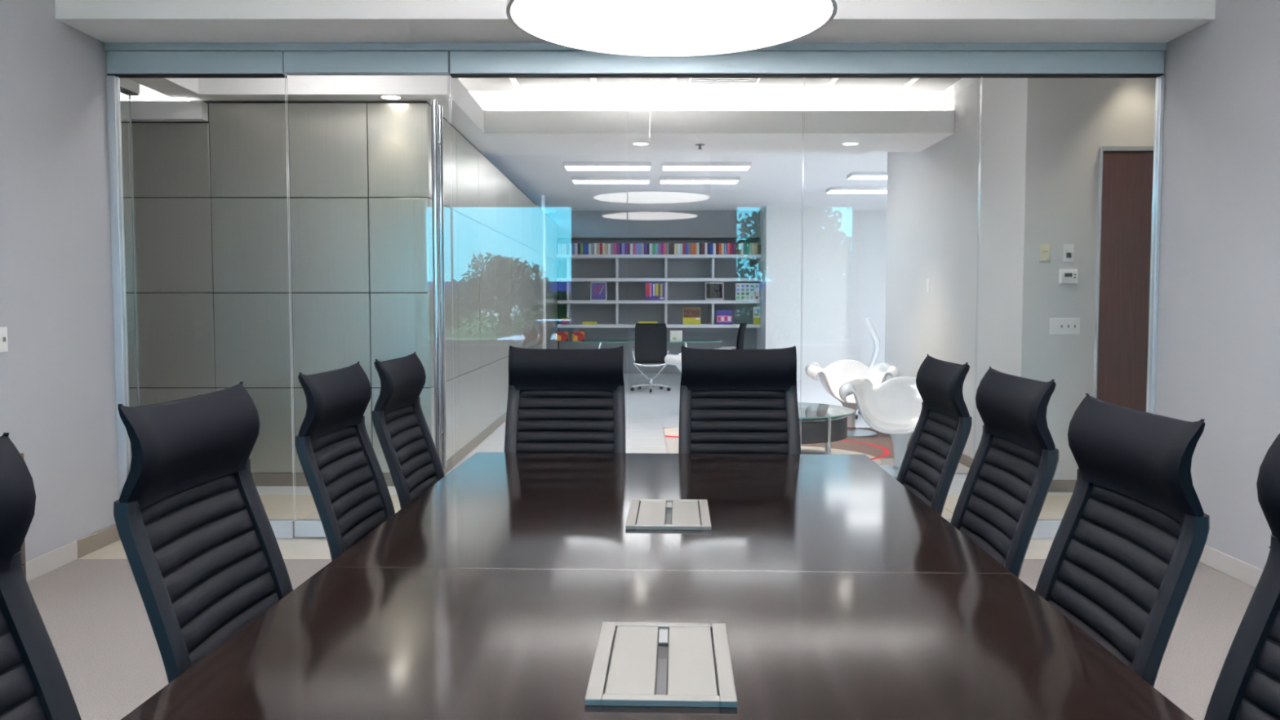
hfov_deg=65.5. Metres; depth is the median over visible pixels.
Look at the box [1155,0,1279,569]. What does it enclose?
wall
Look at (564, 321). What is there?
box
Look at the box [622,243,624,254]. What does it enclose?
book
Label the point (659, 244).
book
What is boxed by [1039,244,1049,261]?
plate
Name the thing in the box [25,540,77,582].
baseboard
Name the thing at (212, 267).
wall
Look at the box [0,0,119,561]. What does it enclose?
wall
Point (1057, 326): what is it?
switch plate
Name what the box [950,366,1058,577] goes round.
chair
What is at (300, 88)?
trim
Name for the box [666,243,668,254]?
book
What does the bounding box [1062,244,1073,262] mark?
switch plate
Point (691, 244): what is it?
book
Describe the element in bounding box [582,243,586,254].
book
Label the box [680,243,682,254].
book
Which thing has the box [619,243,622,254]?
book
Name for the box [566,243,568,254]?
book
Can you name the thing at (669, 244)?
book
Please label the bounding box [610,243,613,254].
book
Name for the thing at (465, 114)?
trim
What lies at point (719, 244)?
book
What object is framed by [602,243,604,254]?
book
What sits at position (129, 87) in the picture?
window
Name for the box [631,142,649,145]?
recessed light
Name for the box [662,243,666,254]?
book
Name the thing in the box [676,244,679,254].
book
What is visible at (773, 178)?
ceiling
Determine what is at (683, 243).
book
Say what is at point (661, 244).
book
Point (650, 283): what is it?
print
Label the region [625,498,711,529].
box
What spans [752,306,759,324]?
display box
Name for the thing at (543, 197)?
trim
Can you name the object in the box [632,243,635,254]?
book
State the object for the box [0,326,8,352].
switch plate
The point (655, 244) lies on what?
book
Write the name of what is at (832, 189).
ceiling light
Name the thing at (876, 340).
floor lamp
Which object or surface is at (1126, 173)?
door
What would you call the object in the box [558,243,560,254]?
book
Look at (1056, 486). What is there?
baseboard
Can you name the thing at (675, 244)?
book
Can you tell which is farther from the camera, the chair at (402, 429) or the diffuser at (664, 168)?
the diffuser at (664, 168)
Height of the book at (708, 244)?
0.205 m
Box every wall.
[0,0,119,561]
[104,42,1166,538]
[120,84,212,101]
[120,101,559,486]
[545,213,757,373]
[845,209,886,366]
[884,78,1155,479]
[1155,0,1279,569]
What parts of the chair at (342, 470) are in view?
rail, rail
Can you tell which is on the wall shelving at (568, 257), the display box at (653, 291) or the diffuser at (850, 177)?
the display box at (653, 291)
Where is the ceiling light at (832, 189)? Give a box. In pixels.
[825,186,887,193]
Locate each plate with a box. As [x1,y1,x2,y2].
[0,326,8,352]
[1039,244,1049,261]
[1049,318,1079,334]
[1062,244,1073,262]
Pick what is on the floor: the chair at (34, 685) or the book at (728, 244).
the chair at (34, 685)
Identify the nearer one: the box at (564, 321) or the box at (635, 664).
the box at (635, 664)
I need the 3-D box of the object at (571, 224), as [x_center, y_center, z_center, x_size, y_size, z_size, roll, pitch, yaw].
[0.400,-2.570,18.958,3.920,0.500,0.450,0,3,0]
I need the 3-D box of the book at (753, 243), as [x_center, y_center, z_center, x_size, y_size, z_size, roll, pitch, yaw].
[2.116,-2.083,18.644,0.046,0.219,0.150,0,3,0]
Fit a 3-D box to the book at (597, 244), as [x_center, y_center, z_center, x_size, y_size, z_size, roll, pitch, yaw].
[-0.780,-2.080,18.641,0.044,0.216,0.150,0,3,0]
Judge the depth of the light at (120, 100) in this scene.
7.26 m
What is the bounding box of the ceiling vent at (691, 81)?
[688,78,760,84]
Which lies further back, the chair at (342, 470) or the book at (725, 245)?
the book at (725, 245)
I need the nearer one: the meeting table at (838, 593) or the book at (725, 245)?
the meeting table at (838, 593)
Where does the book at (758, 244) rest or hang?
on the wall shelving at (568, 257)
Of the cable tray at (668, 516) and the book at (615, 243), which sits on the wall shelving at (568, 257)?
the book at (615, 243)
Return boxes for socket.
[658,628,667,644]
[666,502,671,508]
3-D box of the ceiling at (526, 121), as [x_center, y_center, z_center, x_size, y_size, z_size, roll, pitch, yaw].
[0.530,-2.240,9.266,4.460,0.438,1.080,0,3,0]
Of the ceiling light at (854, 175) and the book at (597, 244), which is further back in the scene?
the book at (597, 244)
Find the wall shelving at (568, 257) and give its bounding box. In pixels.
[556,254,760,328]
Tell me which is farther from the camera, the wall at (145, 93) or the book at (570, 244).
the book at (570, 244)
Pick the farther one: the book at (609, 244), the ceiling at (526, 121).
the book at (609, 244)
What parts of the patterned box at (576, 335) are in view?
lid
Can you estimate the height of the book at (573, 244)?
0.204 m
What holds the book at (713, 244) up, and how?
on the wall shelving at (568, 257)
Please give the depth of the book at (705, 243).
18.58 m
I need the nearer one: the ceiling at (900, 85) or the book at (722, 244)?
the ceiling at (900, 85)
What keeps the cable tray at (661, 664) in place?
on the box at (635, 664)
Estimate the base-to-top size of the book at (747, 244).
0.215 m
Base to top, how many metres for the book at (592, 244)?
0.214 m
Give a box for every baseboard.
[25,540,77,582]
[910,434,973,467]
[1048,480,1076,492]
[1199,545,1262,587]
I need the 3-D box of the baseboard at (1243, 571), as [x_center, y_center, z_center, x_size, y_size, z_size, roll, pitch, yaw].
[2.984,1.230,1.769,0.012,0.100,7.190,0,3,0]
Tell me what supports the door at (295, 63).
in the wall at (804, 60)
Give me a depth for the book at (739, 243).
18.57 m
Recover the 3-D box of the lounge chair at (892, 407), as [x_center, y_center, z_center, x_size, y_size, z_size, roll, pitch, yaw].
[2.103,0.529,8.030,0.935,0.751,0.736,1,4,22]
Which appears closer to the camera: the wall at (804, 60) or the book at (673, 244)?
the wall at (804, 60)
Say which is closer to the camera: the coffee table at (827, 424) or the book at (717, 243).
the coffee table at (827, 424)
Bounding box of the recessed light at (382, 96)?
[378,94,403,99]
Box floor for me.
[26,373,1255,719]
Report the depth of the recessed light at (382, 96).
7.19 m
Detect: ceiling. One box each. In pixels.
[457,78,960,92]
[480,151,887,213]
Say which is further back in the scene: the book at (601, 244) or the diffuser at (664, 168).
the book at (601, 244)
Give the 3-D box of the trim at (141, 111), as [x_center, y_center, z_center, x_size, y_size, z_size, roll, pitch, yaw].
[-3.890,-1.819,7.277,1.420,0.130,0.100,0,3,0]
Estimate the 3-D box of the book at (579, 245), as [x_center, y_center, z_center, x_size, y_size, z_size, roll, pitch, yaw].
[-1.142,-2.073,18.642,0.044,0.201,0.150,0,3,0]
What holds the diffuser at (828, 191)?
attached to the ceiling light at (832, 189)
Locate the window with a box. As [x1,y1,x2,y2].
[120,78,139,406]
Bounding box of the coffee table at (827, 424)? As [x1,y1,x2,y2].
[797,402,854,453]
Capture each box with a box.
[555,331,568,341]
[561,318,569,324]
[572,331,585,341]
[582,321,597,324]
[584,622,737,707]
[591,282,606,300]
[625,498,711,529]
[638,321,657,323]
[644,282,664,300]
[682,307,700,324]
[715,310,732,324]
[735,283,759,300]
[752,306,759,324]
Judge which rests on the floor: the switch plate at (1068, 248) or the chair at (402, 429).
the chair at (402, 429)
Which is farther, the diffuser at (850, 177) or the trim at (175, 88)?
the diffuser at (850, 177)
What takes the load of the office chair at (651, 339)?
on the floor
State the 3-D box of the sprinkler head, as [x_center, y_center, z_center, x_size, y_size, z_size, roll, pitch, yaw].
[0.564,-2.004,9.360,0.090,0.044,0.090,0,3,0]
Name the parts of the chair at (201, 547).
rail, rail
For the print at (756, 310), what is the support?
attached to the display box at (756, 316)
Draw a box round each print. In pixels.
[645,283,649,296]
[649,283,651,296]
[655,283,657,295]
[660,284,662,297]
[683,307,700,317]
[706,284,722,297]
[716,315,731,321]
[753,317,759,324]
[754,308,759,315]
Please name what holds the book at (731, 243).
on the wall shelving at (568, 257)
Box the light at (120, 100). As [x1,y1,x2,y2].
[120,99,189,101]
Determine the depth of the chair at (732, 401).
4.46 m
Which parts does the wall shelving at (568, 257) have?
shelf, shelf, shelf, shelf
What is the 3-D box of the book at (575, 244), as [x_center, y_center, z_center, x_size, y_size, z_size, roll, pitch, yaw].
[-1.194,-2.079,18.656,0.046,0.212,0.150,0,3,0]
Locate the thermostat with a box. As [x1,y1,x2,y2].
[1058,269,1077,284]
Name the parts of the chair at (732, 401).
rail, rail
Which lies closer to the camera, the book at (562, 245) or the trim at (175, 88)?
the trim at (175, 88)
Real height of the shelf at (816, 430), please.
0.185 m
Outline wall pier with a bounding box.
[756,205,847,378]
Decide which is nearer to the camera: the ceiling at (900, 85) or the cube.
the ceiling at (900, 85)
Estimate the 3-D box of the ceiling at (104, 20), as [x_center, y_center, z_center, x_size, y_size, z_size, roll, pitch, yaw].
[-0.025,-2.039,5.446,6.030,0.498,0.570,0,3,0]
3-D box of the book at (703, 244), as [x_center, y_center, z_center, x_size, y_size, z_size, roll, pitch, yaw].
[1.185,-2.078,18.647,0.049,0.211,0.150,0,3,0]
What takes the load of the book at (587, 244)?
on the wall shelving at (568, 257)
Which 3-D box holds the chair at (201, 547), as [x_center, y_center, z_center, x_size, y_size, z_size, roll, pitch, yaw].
[-0.649,0.662,2.097,0.657,1.194,0.617,0,3,2]
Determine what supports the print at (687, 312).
attached to the display box at (691, 316)
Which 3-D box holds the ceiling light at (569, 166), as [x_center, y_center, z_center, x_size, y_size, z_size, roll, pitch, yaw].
[-0.400,-2.412,12.391,1.080,0.056,0.380,0,3,0]
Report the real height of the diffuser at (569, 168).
0.006 m
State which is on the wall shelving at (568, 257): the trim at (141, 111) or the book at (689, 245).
the book at (689, 245)
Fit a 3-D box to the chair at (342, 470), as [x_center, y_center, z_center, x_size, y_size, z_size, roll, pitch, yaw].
[-0.645,0.612,3.051,0.657,1.185,0.617,0,3,2]
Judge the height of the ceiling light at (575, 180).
0.056 m
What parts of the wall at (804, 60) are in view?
pane, rail, pane, header rail, pane, pane, rail, pane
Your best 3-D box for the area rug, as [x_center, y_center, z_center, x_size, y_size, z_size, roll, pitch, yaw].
[1.490,0.830,9.444,2.460,0.012,2.900,0,3,0]
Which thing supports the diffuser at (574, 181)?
attached to the ceiling light at (575, 180)
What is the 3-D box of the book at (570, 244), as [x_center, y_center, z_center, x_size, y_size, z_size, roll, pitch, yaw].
[-1.297,-2.077,18.639,0.044,0.208,0.150,0,3,0]
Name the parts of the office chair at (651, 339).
armrest, leg, seat, backrest, leg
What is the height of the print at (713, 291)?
0.269 m
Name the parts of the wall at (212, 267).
panel, panel, panel, panel, panel, panel, panel, panel, panel, panel, panel, panel, panel, panel, panel, panel, panel, panel, panel, panel, panel, panel, panel, panel, panel, panel, panel, panel, panel, panel, panel, panel, panel, panel, panel, panel, panel, panel, panel, panel, panel, panel, panel, panel, panel, panel, panel, panel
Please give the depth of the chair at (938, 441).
3.49 m
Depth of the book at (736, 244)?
18.57 m
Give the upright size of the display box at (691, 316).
0.315 m
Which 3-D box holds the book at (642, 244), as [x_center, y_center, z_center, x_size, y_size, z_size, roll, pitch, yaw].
[0.047,-2.079,18.652,0.043,0.211,0.150,0,3,0]
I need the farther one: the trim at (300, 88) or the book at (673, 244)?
the book at (673, 244)
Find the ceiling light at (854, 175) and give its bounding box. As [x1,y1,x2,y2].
[846,171,887,179]
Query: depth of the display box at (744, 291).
18.62 m
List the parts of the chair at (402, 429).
rail, rail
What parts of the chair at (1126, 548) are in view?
rail, rail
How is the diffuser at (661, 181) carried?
attached to the ceiling light at (663, 180)
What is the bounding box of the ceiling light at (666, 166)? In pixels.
[661,161,751,170]
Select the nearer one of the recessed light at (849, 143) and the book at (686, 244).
the recessed light at (849, 143)
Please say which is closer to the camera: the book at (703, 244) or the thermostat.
the thermostat
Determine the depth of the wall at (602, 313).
19.26 m
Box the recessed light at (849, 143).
[840,142,859,145]
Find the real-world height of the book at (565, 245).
0.201 m
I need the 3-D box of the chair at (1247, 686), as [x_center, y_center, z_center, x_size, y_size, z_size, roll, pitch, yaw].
[0.732,0.708,1.383,0.657,1.185,0.617,0,3,2]
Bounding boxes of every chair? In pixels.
[0,432,81,719]
[113,382,293,684]
[295,361,395,560]
[372,351,444,509]
[504,345,625,453]
[630,323,671,392]
[664,352,681,372]
[678,346,800,453]
[714,322,746,349]
[804,360,899,436]
[839,376,923,477]
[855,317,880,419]
[896,354,972,515]
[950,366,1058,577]
[1035,393,1209,687]
[1204,433,1279,719]
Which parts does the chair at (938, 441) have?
rail, rail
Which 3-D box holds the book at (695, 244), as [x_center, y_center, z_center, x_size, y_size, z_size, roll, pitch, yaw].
[1.030,-2.074,18.642,0.047,0.202,0.150,0,3,0]
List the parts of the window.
pane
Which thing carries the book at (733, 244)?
on the wall shelving at (568, 257)
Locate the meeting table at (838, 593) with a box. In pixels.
[120,452,1193,719]
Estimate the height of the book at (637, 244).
0.203 m
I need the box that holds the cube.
[670,330,682,341]
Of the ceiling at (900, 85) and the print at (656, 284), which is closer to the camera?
the ceiling at (900, 85)
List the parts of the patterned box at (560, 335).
lid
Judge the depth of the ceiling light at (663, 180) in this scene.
13.62 m
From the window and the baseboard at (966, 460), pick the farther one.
the baseboard at (966, 460)
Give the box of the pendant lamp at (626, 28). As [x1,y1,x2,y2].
[506,0,837,57]
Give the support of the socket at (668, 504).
attached to the box at (643, 513)
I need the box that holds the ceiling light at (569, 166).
[563,161,651,170]
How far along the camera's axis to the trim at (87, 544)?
5.55 m
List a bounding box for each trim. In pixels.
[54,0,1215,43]
[76,524,119,559]
[120,101,208,121]
[128,78,210,100]
[198,75,408,101]
[401,75,500,151]
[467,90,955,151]
[541,195,546,349]
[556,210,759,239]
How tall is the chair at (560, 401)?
1.185 m
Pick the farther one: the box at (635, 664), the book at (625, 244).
the book at (625, 244)
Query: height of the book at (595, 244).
0.212 m
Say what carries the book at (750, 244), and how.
on the wall shelving at (568, 257)
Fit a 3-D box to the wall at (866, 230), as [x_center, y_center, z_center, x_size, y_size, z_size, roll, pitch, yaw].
[5.250,-1.268,18.958,3.100,3.100,0.600,0,3,0]
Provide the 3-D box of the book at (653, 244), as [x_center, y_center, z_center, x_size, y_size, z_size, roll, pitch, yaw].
[0.254,-2.075,18.648,0.046,0.205,0.150,0,3,0]
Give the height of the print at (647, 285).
0.248 m
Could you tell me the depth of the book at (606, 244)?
18.58 m
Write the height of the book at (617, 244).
0.212 m
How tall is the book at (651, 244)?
0.203 m
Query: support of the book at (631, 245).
on the wall shelving at (568, 257)
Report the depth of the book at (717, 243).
18.57 m
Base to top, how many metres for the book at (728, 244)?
0.214 m
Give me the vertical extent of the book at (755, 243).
0.219 m
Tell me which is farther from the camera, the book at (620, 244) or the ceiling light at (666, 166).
the book at (620, 244)
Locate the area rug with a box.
[663,427,969,474]
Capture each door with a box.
[284,51,453,537]
[1093,146,1154,412]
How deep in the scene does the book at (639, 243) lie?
18.57 m
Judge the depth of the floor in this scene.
4.59 m
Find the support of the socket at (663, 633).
attached to the box at (635, 664)
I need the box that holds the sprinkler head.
[695,143,704,149]
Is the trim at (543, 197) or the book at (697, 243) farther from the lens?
the book at (697, 243)
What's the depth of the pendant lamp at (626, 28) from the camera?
3.13 m
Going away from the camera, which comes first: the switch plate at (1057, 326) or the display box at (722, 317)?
the switch plate at (1057, 326)
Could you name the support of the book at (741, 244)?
on the wall shelving at (568, 257)
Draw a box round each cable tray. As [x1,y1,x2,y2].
[656,658,666,694]
[665,513,671,524]
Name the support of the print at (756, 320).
attached to the display box at (756, 316)
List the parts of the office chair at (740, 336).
armrest, backrest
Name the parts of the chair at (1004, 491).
rail, rail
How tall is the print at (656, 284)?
0.228 m
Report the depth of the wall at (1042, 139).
7.47 m
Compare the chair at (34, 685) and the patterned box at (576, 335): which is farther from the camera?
the patterned box at (576, 335)
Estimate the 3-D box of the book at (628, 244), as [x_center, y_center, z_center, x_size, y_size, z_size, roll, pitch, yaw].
[-0.211,-2.076,18.650,0.046,0.206,0.150,0,3,0]
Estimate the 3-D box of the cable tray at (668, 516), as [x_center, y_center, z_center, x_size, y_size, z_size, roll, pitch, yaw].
[0.084,0.469,2.921,0.017,0.002,0.172,0,3,2]
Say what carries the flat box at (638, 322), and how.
on the wall shelving at (568, 257)
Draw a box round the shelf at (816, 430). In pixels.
[799,416,847,444]
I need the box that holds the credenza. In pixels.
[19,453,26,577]
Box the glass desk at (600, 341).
[564,339,721,348]
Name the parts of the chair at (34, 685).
rail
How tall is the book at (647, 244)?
0.207 m
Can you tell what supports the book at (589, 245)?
on the wall shelving at (568, 257)
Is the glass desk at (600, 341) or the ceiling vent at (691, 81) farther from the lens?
the glass desk at (600, 341)
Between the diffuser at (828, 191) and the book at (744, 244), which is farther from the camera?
the book at (744, 244)
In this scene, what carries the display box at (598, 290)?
on the wall shelving at (568, 257)
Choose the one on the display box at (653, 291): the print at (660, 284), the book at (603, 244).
the print at (660, 284)
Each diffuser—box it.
[564,166,649,170]
[573,180,648,183]
[660,180,738,183]
[662,166,749,170]
[826,190,887,193]
[848,175,887,179]
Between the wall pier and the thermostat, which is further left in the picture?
the wall pier
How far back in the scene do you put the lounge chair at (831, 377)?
10.49 m
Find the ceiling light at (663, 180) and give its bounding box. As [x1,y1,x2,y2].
[659,176,740,183]
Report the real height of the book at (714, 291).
0.345 m
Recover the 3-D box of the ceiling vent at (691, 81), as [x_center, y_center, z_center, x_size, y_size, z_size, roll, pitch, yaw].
[0.720,-2.392,8.476,0.600,0.015,0.320,0,3,0]
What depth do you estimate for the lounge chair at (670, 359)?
12.44 m
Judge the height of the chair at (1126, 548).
1.168 m
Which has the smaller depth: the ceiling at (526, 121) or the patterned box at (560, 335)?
the ceiling at (526, 121)
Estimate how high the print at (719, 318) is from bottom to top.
0.119 m
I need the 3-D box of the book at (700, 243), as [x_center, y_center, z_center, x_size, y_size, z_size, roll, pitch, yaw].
[1.133,-2.082,18.639,0.046,0.219,0.150,0,3,0]
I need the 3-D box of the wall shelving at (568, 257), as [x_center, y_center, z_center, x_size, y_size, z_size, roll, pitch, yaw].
[0.352,-1.303,18.906,3.805,1.367,0.660,0,3,0]
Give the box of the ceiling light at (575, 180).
[571,176,650,183]
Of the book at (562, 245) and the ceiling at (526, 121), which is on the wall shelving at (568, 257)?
the book at (562, 245)
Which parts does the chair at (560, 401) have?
rail, rail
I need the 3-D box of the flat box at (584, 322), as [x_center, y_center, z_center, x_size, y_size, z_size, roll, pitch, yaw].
[-0.942,-0.699,18.761,0.269,0.058,0.200,0,3,0]
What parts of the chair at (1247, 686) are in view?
rail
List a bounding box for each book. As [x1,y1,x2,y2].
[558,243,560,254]
[560,244,564,254]
[563,244,566,254]
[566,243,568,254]
[568,243,572,254]
[572,243,574,254]
[574,243,577,254]
[577,244,580,254]
[580,243,582,254]
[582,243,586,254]
[586,243,588,254]
[588,244,591,254]
[591,243,594,254]
[594,243,596,254]
[596,243,599,254]
[600,243,602,254]
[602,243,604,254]
[604,243,608,254]
[608,243,610,254]
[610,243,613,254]
[613,242,616,254]
[616,243,618,254]
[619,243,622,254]
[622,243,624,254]
[624,243,626,254]
[627,243,630,254]
[630,244,632,254]
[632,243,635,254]
[635,243,638,254]
[638,242,640,254]
[641,243,644,254]
[644,242,646,254]
[646,243,648,254]
[649,243,652,254]
[652,243,654,254]
[654,243,657,254]
[657,243,660,254]
[660,243,662,254]
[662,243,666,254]
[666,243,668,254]
[668,243,671,254]
[671,243,674,254]
[674,243,676,254]
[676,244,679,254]
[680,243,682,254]
[682,242,685,254]
[684,243,688,254]
[688,244,690,254]
[690,243,693,254]
[693,243,696,254]
[696,242,699,254]
[699,242,702,254]
[702,243,704,254]
[704,242,707,254]
[705,281,724,300]
[707,243,710,254]
[710,243,712,254]
[712,243,715,254]
[715,242,718,254]
[718,243,721,254]
[721,243,724,254]
[724,244,727,254]
[726,243,729,254]
[729,242,732,254]
[732,243,735,254]
[735,243,737,254]
[737,242,740,254]
[740,243,743,254]
[743,243,746,254]
[746,243,749,254]
[749,243,751,254]
[751,242,754,254]
[754,242,757,254]
[757,243,759,254]
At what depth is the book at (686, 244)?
18.57 m
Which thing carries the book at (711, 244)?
on the wall shelving at (568, 257)
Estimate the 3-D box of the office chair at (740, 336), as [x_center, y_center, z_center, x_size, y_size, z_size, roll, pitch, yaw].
[1.406,-0.068,15.966,0.606,1.050,0.634,1,3,15]
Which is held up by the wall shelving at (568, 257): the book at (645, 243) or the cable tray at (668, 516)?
the book at (645, 243)
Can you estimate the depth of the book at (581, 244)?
18.57 m

